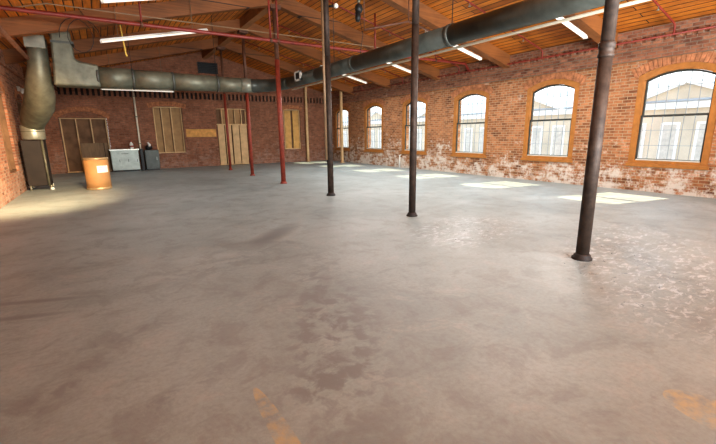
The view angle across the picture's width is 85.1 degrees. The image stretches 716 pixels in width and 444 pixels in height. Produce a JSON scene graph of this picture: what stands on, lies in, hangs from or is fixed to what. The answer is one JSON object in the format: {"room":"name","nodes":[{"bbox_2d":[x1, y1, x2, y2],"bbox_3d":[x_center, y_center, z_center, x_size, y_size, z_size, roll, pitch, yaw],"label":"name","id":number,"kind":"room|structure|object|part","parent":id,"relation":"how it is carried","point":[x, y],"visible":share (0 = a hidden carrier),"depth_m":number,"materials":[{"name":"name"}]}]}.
{"room":"empty warehouse","nodes":[
{"label":"empty warehouse","id":0,"kind":"room"},
{"bbox_2d":[0,74,29,208],"bbox_3d":[-6.323,-1.568,5.379,0.420,3.860,26.230,-9,15,-32],"label":"wall","id":1,"kind":"structure","parent":0,"point":[12,185],"depth_m":10.79,"materials":[{"name":"brick"}]},
{"bbox_2d":[0,80,16,172],"bbox_3d":[-9.300,-2.531,10.128,0.242,2.484,1.645,-9,15,-32],"label":"window","id":2,"kind":"structure","parent":1,"relation":"in","point":[3,124],"depth_m":10.59,"materials":[{"name":"wood"}]},
{"bbox_2d":[0,48,24,87],"bbox_3d":[-6.093,-3.155,5.108,0.110,0.670,26.100,-9,15,-32],"label":"trim","id":3,"kind":"structure","parent":1,"relation":"attached to","point":[13,72],"depth_m":11.71,"materials":[{"name":"brick"}]},
{"bbox_2d":[14,87,22,116],"bbox_3d":[-10.966,-3.081,12.675,0.242,2.484,1.645,-9,15,-32],"label":"window","id":4,"kind":"structure","parent":1,"relation":"in","point":[16,92],"depth_m":12.56,"materials":[{"name":"wood"}]},
{"bbox_2d":[16,86,23,93],"bbox_3d":[-10.733,-4.208,12.444,0.220,0.212,0.203,-9,15,-32],"label":"wall light","id":5,"kind":"object","parent":1,"relation":"attached to","point":[21,90],"visible":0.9,"depth_m":12.38,"materials":[{"name":"white metal"}]},
{"bbox_2d":[15,3,426,53],"bbox_3d":[-2.529,-4.709,10.079,11.504,0.427,0.028,-9,15,-32],"label":"conduit","id":6,"kind":"object","parent":1,"relation":"attached to","point":[39,3],"visible":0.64,"depth_m":8.95,"materials":[{"name":"red metal"}]},
{"bbox_2d":[44,52,324,173],"bbox_3d":[-7.648,-5.658,19.810,14.340,5.560,0.420,-9,15,-32],"label":"wall","id":7,"kind":"structure","parent":0,"point":[197,113],"depth_m":19.40,"materials":[{"name":"brick"}]},
{"bbox_2d":[0,25,57,90],"bbox_3d":[-9.269,-4.436,11.254,0.100,0.140,12.100,-9,15,-32],"label":"beam","id":8,"kind":"structure","parent":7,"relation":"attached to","point":[3,32],"depth_m":8.26,"materials":[{"name":"brown wood"}]},
{"bbox_2d":[53,106,112,172],"bbox_3d":[-12.017,-3.636,17.266,2.108,2.824,0.242,-9,15,-32],"label":"door","id":9,"kind":"structure","parent":7,"relation":"in","point":[76,127],"depth_m":17.17,"materials":[{"name":"wood"}]},
{"bbox_2d":[132,91,140,148],"bbox_3d":[-10.194,-4.293,18.069,0.120,3.720,0.210,-9,15,-32],"label":"pipe","id":10,"kind":"object","parent":7,"relation":"attached to","point":[133,96],"visible":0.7,"depth_m":17.89,"materials":[{"name":"metal"}]},
{"bbox_2d":[147,102,185,152],"bbox_3d":[-9.167,-4.572,18.928,1.705,2.415,0.242,-9,15,-32],"label":"window","id":11,"kind":"structure","parent":7,"relation":"in","point":[168,124],"depth_m":18.93,"materials":[{"name":"wood"}]},
{"bbox_2d":[53,83,323,103],"bbox_3d":[-7.501,-6.319,19.411,13.500,0.420,0.180,-9,15,-32],"label":"trim","id":12,"kind":"structure","parent":7,"relation":"attached to","point":[294,97],"depth_m":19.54,"materials":[{"name":"brick"}]},
{"bbox_2d":[186,129,216,136],"bbox_3d":[-7.883,-4.480,19.644,1.430,0.380,0.040,-9,15,-32],"label":"board","id":13,"kind":"object","parent":7,"relation":"attached to","point":[189,132],"visible":1,"depth_m":19.62,"materials":[{"name":"brown wood"}]},
{"bbox_2d":[197,62,217,73],"bbox_3d":[-7.408,-7.588,19.238,0.940,0.510,0.135,-9,15,-32],"label":"air vent","id":14,"kind":"object","parent":7,"relation":"in","point":[203,67],"visible":1,"depth_m":19.20,"materials":[{"name":"black metal"}]},
{"bbox_2d":[216,108,248,164],"bbox_3d":[-6.626,-4.495,20.602,1.575,2.910,0.250,-9,15,-32],"label":"door","id":15,"kind":"structure","parent":7,"relation":"in","point":[237,126],"depth_m":20.57,"materials":[{"name":"beige wood"}]},
{"bbox_2d":[282,105,301,148],"bbox_3d":[-3.784,-5.400,22.270,1.313,2.435,0.242,-9,15,-32],"label":"window","id":16,"kind":"structure","parent":7,"relation":"in","point":[291,117],"depth_m":22.26,"materials":[{"name":"wood"}]},
{"bbox_2d":[0,160,715,443],"bbox_3d":[-0.434,-0.429,9.478,14.500,0.300,27.230,-9,15,-32],"label":"floor","id":17,"kind":"structure","parent":0,"point":[205,304],"depth_m":3.39,"materials":[{"name":"concrete"}]},
{"bbox_2d":[20,140,54,190],"bbox_3d":[-9.536,-1.706,11.663,0.620,1.460,0.710,-9,15,-32],"label":"collector","id":18,"kind":"object","parent":17,"relation":"on","point":[34,152],"visible":0.99,"depth_m":11.47,"materials":[{"name":"metal"}]},
{"bbox_2d":[19,35,55,139],"bbox_3d":[-8.867,-3.589,10.743,2.185,2.580,0.708,9,16,38],"label":"duct","id":19,"kind":"object","parent":18,"relation":"on","point":[39,97],"visible":1,"depth_m":10.23,"materials":[{"name":"silver metal"}]},
{"bbox_2d":[80,143,111,171],"bbox_3d":[-11.592,-2.841,17.274,1.000,1.270,0.450,-9,15,-32],"label":"plywood sheet","id":20,"kind":"object","parent":17,"relation":"on","point":[87,149],"visible":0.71,"depth_m":17.29,"materials":[{"name":"brown wood"}]},
{"bbox_2d":[82,157,112,189],"bbox_3d":[-7.784,-1.455,11.655,0.660,0.930,0.660,-9,15,-32],"label":"drum","id":21,"kind":"object","parent":17,"relation":"on","point":[96,169],"visible":1,"depth_m":11.43,"materials":[{"name":"brown cardboard"}]},
{"bbox_2d":[109,148,140,171],"bbox_3d":[-10.594,-2.822,17.773,1.180,0.990,0.630,-9,15,-32],"label":"base cabinet","id":22,"kind":"object","parent":17,"relation":"on","point":[122,160],"visible":1,"depth_m":17.54,"materials":[{"name":"grey metal"}]},
{"bbox_3d":[-10.736,-2.618,17.393,0.330,0.560,0.025,-9,15,-32],"label":"door","id":23,"kind":"part","parent":22,"relation":"part of","materials":[{"name":"grey metal"}]},
{"bbox_2d":[109,148,138,150],"bbox_3d":[-10.599,-3.276,17.671,1.180,0.060,0.630,-9,15,-32],"label":"countertop","id":24,"kind":"structure","parent":22,"relation":"on","point":[137,148],"depth_m":17.34,"materials":[{"name":"metal"}]},
{"bbox_3d":[-10.450,-3.062,17.484,1.020,0.200,0.025,-9,15,-32],"label":"drawer","id":25,"kind":"part","parent":22,"relation":"part of","materials":[{"name":"grey metal"}]},
{"bbox_3d":[-10.445,-2.662,17.574,0.320,0.560,0.025,-9,15,-32],"label":"door","id":26,"kind":"part","parent":22,"relation":"part of","materials":[{"name":"grey metal"}]},
{"bbox_3d":[-10.155,-2.706,17.754,0.330,0.560,0.025,-9,15,-32],"label":"door","id":27,"kind":"part","parent":22,"relation":"part of","materials":[{"name":"grey metal"}]},
{"bbox_2d":[140,149,145,169],"bbox_3d":[-9.979,-2.893,18.075,0.130,0.980,0.150,-9,15,-32],"label":"stand","id":28,"kind":"object","parent":17,"relation":"on","point":[141,150],"visible":0.93,"depth_m":18.01,"materials":[{"name":"black metal"}]},
{"bbox_2d":[144,150,160,169],"bbox_3d":[-9.682,-2.930,18.361,0.580,0.920,0.565,-9,15,-32],"label":"cabinet","id":29,"kind":"object","parent":17,"relation":"on","point":[152,160],"visible":1,"depth_m":18.15,"materials":[{"name":"grey metal"}]},
{"bbox_2d":[145,142,151,149],"bbox_3d":[-9.767,-3.548,18.199,0.314,0.356,0.278,-9,15,-32],"label":"plastic bag","id":30,"kind":"object","parent":29,"relation":"on","point":[148,147],"visible":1,"depth_m":18.11,"materials":[{"name":"black plastic"}]},
{"bbox_2d":[216,46,232,169],"bbox_3d":[-5.809,-4.896,17.131,0.320,5.200,0.280,-9,15,-32],"label":"support column","id":31,"kind":"structure","parent":17,"relation":"on","point":[221,48],"depth_m":17.10,"materials":[{"name":"metal"}]},
{"bbox_2d":[237,30,254,175],"bbox_3d":[-4.112,-4.335,14.537,0.320,5.200,0.280,-9,15,-32],"label":"support column","id":32,"kind":"structure","parent":17,"relation":"on","point":[242,32],"depth_m":14.52,"materials":[{"name":"red metal"}]},
{"bbox_2d":[267,3,286,183],"bbox_3d":[-2.414,-3.775,11.942,0.320,5.200,0.280,-9,15,-32],"label":"support column","id":33,"kind":"structure","parent":17,"relation":"on","point":[272,6],"depth_m":11.88,"materials":[{"name":"red metal"}]},
{"bbox_2d":[304,87,309,161],"bbox_3d":[-2.936,-5.594,22.348,0.200,4.210,0.200,-9,15,-32],"label":"timber post","id":34,"kind":"object","parent":17,"relation":"on","point":[305,88],"visible":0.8,"depth_m":22.29,"materials":[{"name":"beige wood"}]},
{"bbox_2d":[321,0,335,195],"bbox_3d":[-0.717,-3.214,9.347,0.320,5.200,0.280,-9,15,-32],"label":"support column","id":35,"kind":"structure","parent":17,"relation":"on","point":[326,64],"depth_m":9.30,"materials":[{"name":"metal"}]},
{"bbox_2d":[339,91,344,162],"bbox_3d":[-0.892,-5.211,21.120,0.200,3.949,0.200,-9,15,-32],"label":"timber post","id":36,"kind":"object","parent":17,"relation":"on","point":[340,92],"visible":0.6,"depth_m":21.09,"materials":[{"name":"beige wood"}]},
{"bbox_2d":[406,0,418,216],"bbox_3d":[0.981,-2.654,6.752,0.320,5.200,0.280,-9,15,-32],"label":"support column","id":37,"kind":"structure","parent":17,"relation":"on","point":[415,3],"depth_m":6.85,"materials":[{"name":"metal"}]},
{"bbox_2d":[571,0,619,261],"bbox_3d":[2.678,-2.093,4.157,0.320,5.200,0.280,-9,15,-32],"label":"support column","id":38,"kind":"structure","parent":17,"relation":"on","point":[606,47],"depth_m":4.34,"materials":[{"name":"metal"}]},
{"bbox_2d":[0,0,715,91],"bbox_3d":[-0.494,-5.161,8.417,14.600,1.960,27.330,-9,15,-32],"label":"ceiling","id":39,"kind":"structure","parent":0,"point":[643,15],"depth_m":11.50,"materials":[{"name":"brown wood"}]},
{"bbox_2d":[59,8,99,52],"bbox_3d":[-6.337,-4.360,8.878,0.792,0.949,0.016,-9,15,-32],"label":"hanging cable","id":40,"kind":"object","parent":39,"relation":"hanging from","point":[78,8],"visible":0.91,"depth_m":8.85,"materials":[{"name":"black metal"}]},
{"bbox_2d":[22,38,217,77],"bbox_3d":[-8.697,-6.349,14.928,6.800,2.070,0.240,-9,15,-32],"label":"rafter","id":41,"kind":"object","parent":39,"relation":"attached to","point":[173,49],"visible":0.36,"depth_m":15.12,"materials":[{"name":"brown wood"}]},
{"bbox_2d":[2,19,241,64],"bbox_3d":[-6.999,-5.788,12.334,6.800,2.070,0.240,-9,15,-32],"label":"rafter","id":42,"kind":"object","parent":39,"relation":"attached to","point":[11,56],"visible":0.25,"depth_m":12.13,"materials":[{"name":"brown wood"}]},
{"bbox_2d":[100,0,145,3],"bbox_3d":[-3.338,-4.498,7.167,2.505,1.237,0.090,-9,15,-32],"label":"fluorescent light","id":43,"kind":"object","parent":39,"relation":"hanging from","point":[102,1],"visible":1,"depth_m":6.74,"materials":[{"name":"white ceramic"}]},
{"bbox_2d":[119,25,127,55],"bbox_3d":[-6.017,-4.779,9.968,0.115,1.021,0.036,-9,15,-32],"label":"strap","id":44,"kind":"object","parent":39,"relation":"hanging from","point":[119,25],"visible":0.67,"depth_m":10.00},
{"bbox_2d":[0,0,274,38],"bbox_3d":[-5.302,-5.228,9.739,6.800,2.070,0.240,-9,15,-32],"label":"rafter","id":45,"kind":"object","parent":39,"relation":"attached to","point":[27,25],"visible":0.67,"depth_m":9.43,"materials":[{"name":"brown wood"}]},
{"bbox_2d":[102,46,173,91],"bbox_3d":[-8.437,-5.872,14.827,2.494,1.728,0.090,-9,15,-32],"label":"fluorescent light","id":46,"kind":"object","parent":39,"relation":"hanging from","point":[158,46],"visible":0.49,"depth_m":15.04,"materials":[{"name":"white plastic"}]},
{"bbox_2d":[100,0,207,42],"bbox_3d":[-5.041,-5.009,9.707,2.485,1.286,0.090,-9,15,-32],"label":"fluorescent light","id":47,"kind":"object","parent":39,"relation":"hanging from","point":[105,40],"visible":0.86,"depth_m":9.62,"materials":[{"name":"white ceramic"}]},
{"bbox_2d":[0,0,469,70],"bbox_3d":[-1.690,-5.346,10.125,13.345,1.786,0.112,-9,15,-32],"label":"pipe","id":48,"kind":"object","parent":39,"relation":"hanging from","point":[6,8],"visible":0.84,"depth_m":9.00,"materials":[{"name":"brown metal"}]},
{"bbox_3d":[-4.669,-4.638,8.330,0.037,0.760,0.037,-3,13,-10],"label":"drop rod","id":49,"kind":"part","parent":48,"relation":"part of","materials":[{"name":"red metal"}]},
{"bbox_3d":[-2.231,-5.363,9.768,0.046,1.485,0.046,-3,13,-10],"label":"drop rod","id":50,"kind":"part","parent":48,"relation":"part of","materials":[{"name":"red metal"}]},
{"bbox_3d":[-2.063,-5.413,9.868,0.046,1.535,0.046,-3,13,-10],"label":"drop rod","id":51,"kind":"part","parent":48,"relation":"part of","materials":[{"name":"red metal"}]},
{"bbox_3d":[0.501,-5.568,11.511,0.046,1.056,0.046,-3,13,-10],"label":"drop rod","id":52,"kind":"part","parent":48,"relation":"part of","materials":[{"name":"red metal"}]},
{"bbox_2d":[202,0,283,58],"bbox_3d":[-0.460,-5.831,8.294,0.220,0.320,26.230,-9,15,-32],"label":"ridge beam","id":53,"kind":"structure","parent":39,"relation":"attached to","point":[250,17],"depth_m":13.36,"materials":[{"name":"brown wood"}]},
{"bbox_2d":[223,41,353,94],"bbox_3d":[-3.011,-7.212,18.462,6.700,2.070,0.240,-9,15,-32],"label":"rafter","id":54,"kind":"object","parent":39,"relation":"attached to","point":[231,46],"visible":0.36,"depth_m":17.72,"materials":[{"name":"brown wood"}]},
{"bbox_2d":[247,23,390,88],"bbox_3d":[-1.313,-6.652,15.867,6.700,2.070,0.240,-9,15,-32],"label":"rafter","id":55,"kind":"object","parent":39,"relation":"attached to","point":[307,51],"visible":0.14,"depth_m":15.37,"materials":[{"name":"brown wood"}]},
{"bbox_2d":[320,65,366,83],"bbox_3d":[-0.584,-6.250,16.491,2.276,0.651,0.090,-9,15,-32],"label":"fluorescent light","id":56,"kind":"object","parent":55,"relation":"hanging from","point":[351,77],"visible":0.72,"depth_m":16.80,"materials":[{"name":"white plastic"}]},
{"bbox_2d":[49,0,623,92],"bbox_3d":[-0.520,-3.644,4.282,6.328,2.590,18.710,-9,15,-32],"label":"ventilation duct","id":57,"kind":"object","parent":39,"relation":"hanging from","point":[68,72],"visible":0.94,"depth_m":10.01,"materials":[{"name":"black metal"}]},
{"bbox_2d":[294,70,301,80],"bbox_3d":[-1.761,-4.290,11.461,0.070,0.260,0.400,-9,15,-32],"label":"grille","id":58,"kind":"object","parent":57,"relation":"attached to","point":[298,74],"depth_m":11.42,"materials":[{"name":"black metal"}]},
{"bbox_3d":[-0.622,-5.122,9.780,0.014,2.110,0.016,-9,15,-32],"label":"hanger rod","id":59,"kind":"part","parent":57,"relation":"part of","materials":[{"name":"red metal"}]},
{"bbox_2d":[292,0,650,89],"bbox_3d":[2.499,-2.730,5.478,0.044,0.044,17.100,-9,15,-32],"label":"pipe","id":60,"kind":"object","parent":57,"relation":"attached to","point":[634,2],"visible":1,"depth_m":5.86,"materials":[{"name":"white metal"}]},
{"bbox_2d":[277,0,439,79],"bbox_3d":[0.384,-6.091,13.272,6.700,2.070,0.240,-9,15,-32],"label":"rafter","id":61,"kind":"object","parent":39,"relation":"attached to","point":[294,8],"visible":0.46,"depth_m":12.59,"materials":[{"name":"brown wood"}]},
{"bbox_2d":[387,62,410,72],"bbox_3d":[1.114,-5.690,13.896,2.276,0.651,0.090,-9,15,-32],"label":"fluorescent light","id":62,"kind":"object","parent":61,"relation":"hanging from","point":[395,65],"visible":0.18,"depth_m":14.19,"materials":[{"name":"white plastic"}]},
{"bbox_2d":[355,0,362,53],"bbox_3d":[0.017,-4.958,9.019,0.174,2.051,0.174,2,13,11],"label":"motor","id":63,"kind":"object","parent":39,"relation":"hanging from","point":[358,7],"visible":0.98,"depth_m":8.99,"materials":[{"name":"black metal"}]},
{"bbox_3d":[0.018,-4.934,9.025,0.185,0.228,0.162,-9,15,-32],"label":"motor","id":64,"kind":"part","parent":63,"relation":"part of","materials":[{"name":"black metal"}]},
{"bbox_2d":[363,0,430,31],"bbox_3d":[1.084,-5.383,9.686,2.267,1.448,0.052,-9,15,-32],"label":"pipe","id":65,"kind":"object","parent":39,"relation":"hanging from","point":[407,21],"visible":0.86,"depth_m":9.61,"materials":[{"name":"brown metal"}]},
{"bbox_2d":[381,0,509,67],"bbox_3d":[2.082,-5.531,10.677,6.700,2.070,0.240,-9,15,-32],"label":"rafter","id":66,"kind":"object","parent":39,"relation":"attached to","point":[428,16],"visible":0.56,"depth_m":10.70,"materials":[{"name":"brown wood"}]},
{"bbox_2d":[425,30,481,60],"bbox_3d":[2.811,-5.129,11.302,2.276,0.651,0.090,-9,15,-32],"label":"fluorescent light","id":67,"kind":"object","parent":66,"relation":"hanging from","point":[464,50],"visible":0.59,"depth_m":11.63,"materials":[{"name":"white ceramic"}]},
{"bbox_2d":[245,0,715,96],"bbox_3d":[1.196,-5.833,12.455,5.757,1.704,19.300,-9,15,-32],"label":"pipe","id":68,"kind":"object","parent":39,"relation":"attached to","point":[654,1],"visible":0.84,"depth_m":11.34,"materials":[{"name":"red metal"}]},
{"bbox_2d":[563,9,618,48],"bbox_3d":[3.779,-4.970,8.082,6.700,2.070,0.240,-9,15,-32],"label":"rafter","id":69,"kind":"object","parent":39,"relation":"attached to","point":[591,25],"visible":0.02,"depth_m":9.18,"materials":[{"name":"brown wood"}]},
{"bbox_2d":[556,17,587,38],"bbox_3d":[4.509,-4.569,8.707,2.276,0.651,0.090,-9,15,-32],"label":"fluorescent light","id":70,"kind":"object","parent":69,"relation":"hanging from","point":[568,24],"visible":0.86,"depth_m":9.04,"materials":[{"name":"white glass"}]},
{"bbox_2d":[332,50,715,198],"bbox_3d":[5.403,-3.348,12.666,0.420,3.860,26.230,-9,15,-32],"label":"wall","id":71,"kind":"structure","parent":0,"point":[508,99],"depth_m":12.64,"materials":[{"name":"brick"}]},
{"bbox_2d":[333,103,350,150],"bbox_3d":[-0.857,-5.349,21.970,0.195,2.613,1.998,-9,15,-32],"label":"window","id":72,"kind":"structure","parent":71,"relation":"in","point":[346,107],"depth_m":22.03,"materials":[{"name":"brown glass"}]},
{"bbox_2d":[362,98,384,152],"bbox_3d":[0.810,-4.799,19.422,0.195,2.613,1.998,-9,15,-32],"label":"window","id":73,"kind":"structure","parent":71,"relation":"in","point":[380,103],"depth_m":19.51,"materials":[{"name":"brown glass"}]},
{"bbox_3d":[0.855,-5.226,19.360,0.045,1.046,1.356,-9,15,-32],"label":"sash","id":74,"kind":"part","parent":73,"relation":"part of","materials":[{"name":"clear glass"}]},
{"bbox_3d":[0.825,-4.222,19.558,0.045,1.099,1.356,-9,15,-32],"label":"sash","id":75,"kind":"part","parent":73,"relation":"part of","materials":[{"name":"glass"}]},
{"bbox_2d":[400,92,430,154],"bbox_3d":[2.476,-4.249,16.875,0.195,2.613,1.998,-9,15,-32],"label":"window","id":76,"kind":"structure","parent":71,"relation":"in","point":[422,97],"depth_m":16.89,"materials":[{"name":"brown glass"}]},
{"bbox_3d":[2.492,-3.671,17.010,0.045,1.099,1.356,-9,15,-32],"label":"sash","id":77,"kind":"part","parent":76,"relation":"part of","materials":[{"name":"glass"}]},
{"bbox_3d":[2.522,-4.675,16.812,0.045,1.046,1.356,-9,15,-32],"label":"sash","id":78,"kind":"part","parent":76,"relation":"part of","materials":[{"name":"clear glass"}]},
{"bbox_2d":[451,84,493,157],"bbox_3d":[4.143,-3.698,14.327,0.195,2.613,1.998,-9,15,-32],"label":"window","id":79,"kind":"structure","parent":71,"relation":"in","point":[476,89],"depth_m":14.32,"materials":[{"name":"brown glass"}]},
{"bbox_3d":[4.159,-3.121,14.462,0.045,1.099,1.356,-9,15,-32],"label":"sash","id":80,"kind":"part","parent":79,"relation":"part of","materials":[{"name":"glass"}]},
{"bbox_3d":[4.188,-4.125,14.264,0.045,1.046,1.356,-9,15,-32],"label":"sash","id":81,"kind":"part","parent":79,"relation":"part of","materials":[{"name":"clear glass"}]},
{"bbox_2d":[331,14,715,104],"bbox_3d":[5.175,-4.870,12.108,0.180,0.700,26.100,-9,15,-32],"label":"trim","id":82,"kind":"structure","parent":71,"relation":"attached to","point":[701,40],"depth_m":10.95,"materials":[{"name":"brick"}]},
{"bbox_2d":[520,71,586,162],"bbox_3d":[5.810,-3.148,11.779,0.195,2.613,1.998,-9,15,-32],"label":"window","id":83,"kind":"structure","parent":71,"relation":"in","point":[559,81],"depth_m":11.72,"materials":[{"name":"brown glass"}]},
{"bbox_3d":[5.801,-2.039,12.013,0.032,0.028,1.300,-9,15,-32],"label":"rail","id":84,"kind":"part","parent":83,"relation":"part of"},
{"bbox_3d":[5.825,-2.571,11.914,0.045,1.099,1.356,-9,15,-32],"label":"sash","id":85,"kind":"part","parent":83,"relation":"part of","materials":[{"name":"glass"}]},
{"bbox_3d":[5.855,-3.575,11.716,0.045,1.046,1.356,-9,15,-32],"label":"sash","id":86,"kind":"part","parent":83,"relation":"part of","materials":[{"name":"glass"}]},
{"bbox_2d":[625,52,715,169],"bbox_3d":[7.477,-2.598,9.231,0.195,2.613,1.998,-9,15,-32],"label":"window","id":87,"kind":"structure","parent":71,"relation":"in","point":[688,65],"depth_m":9.21,"materials":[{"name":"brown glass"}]},
{"bbox_3d":[7.468,-1.489,9.465,0.032,0.028,1.300,-9,15,-32],"label":"rail","id":88,"kind":"part","parent":87,"relation":"part of","materials":[{"name":"wood"}]},
{"bbox_3d":[7.492,-2.020,9.366,0.045,1.099,1.356,-9,15,-32],"label":"sash","id":89,"kind":"part","parent":87,"relation":"part of","materials":[{"name":"glass"}]},
{"bbox_3d":[7.522,-3.024,9.168,0.045,1.046,1.356,-9,15,-32],"label":"sash","id":90,"kind":"part","parent":87,"relation":"part of","materials":[{"name":"glass"}]},
{"label":"outside","id":91,"kind":"structure","parent":0,"visible":0},
{"bbox_3d":[23.778,-4.308,38.911,58.100,0.200,120.000,-9,15,-32],"label":"ground","id":92,"kind":"structure","parent":91,"visible":0},
{"bbox_2d":[343,76,714,160],"bbox_3d":[13.732,-5.978,29.550,8.400,7.400,52.400,-9,15,-32],"label":"building","id":93,"kind":"structure","parent":92,"relation":"on","point":[707,88],"depth_m":20.58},
{"bbox_3d":[10.443,-7.433,27.084,0.350,0.300,52.400,-9,15,-32],"label":"cornice","id":94,"kind":"part","parent":93,"relation":"part of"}
]}

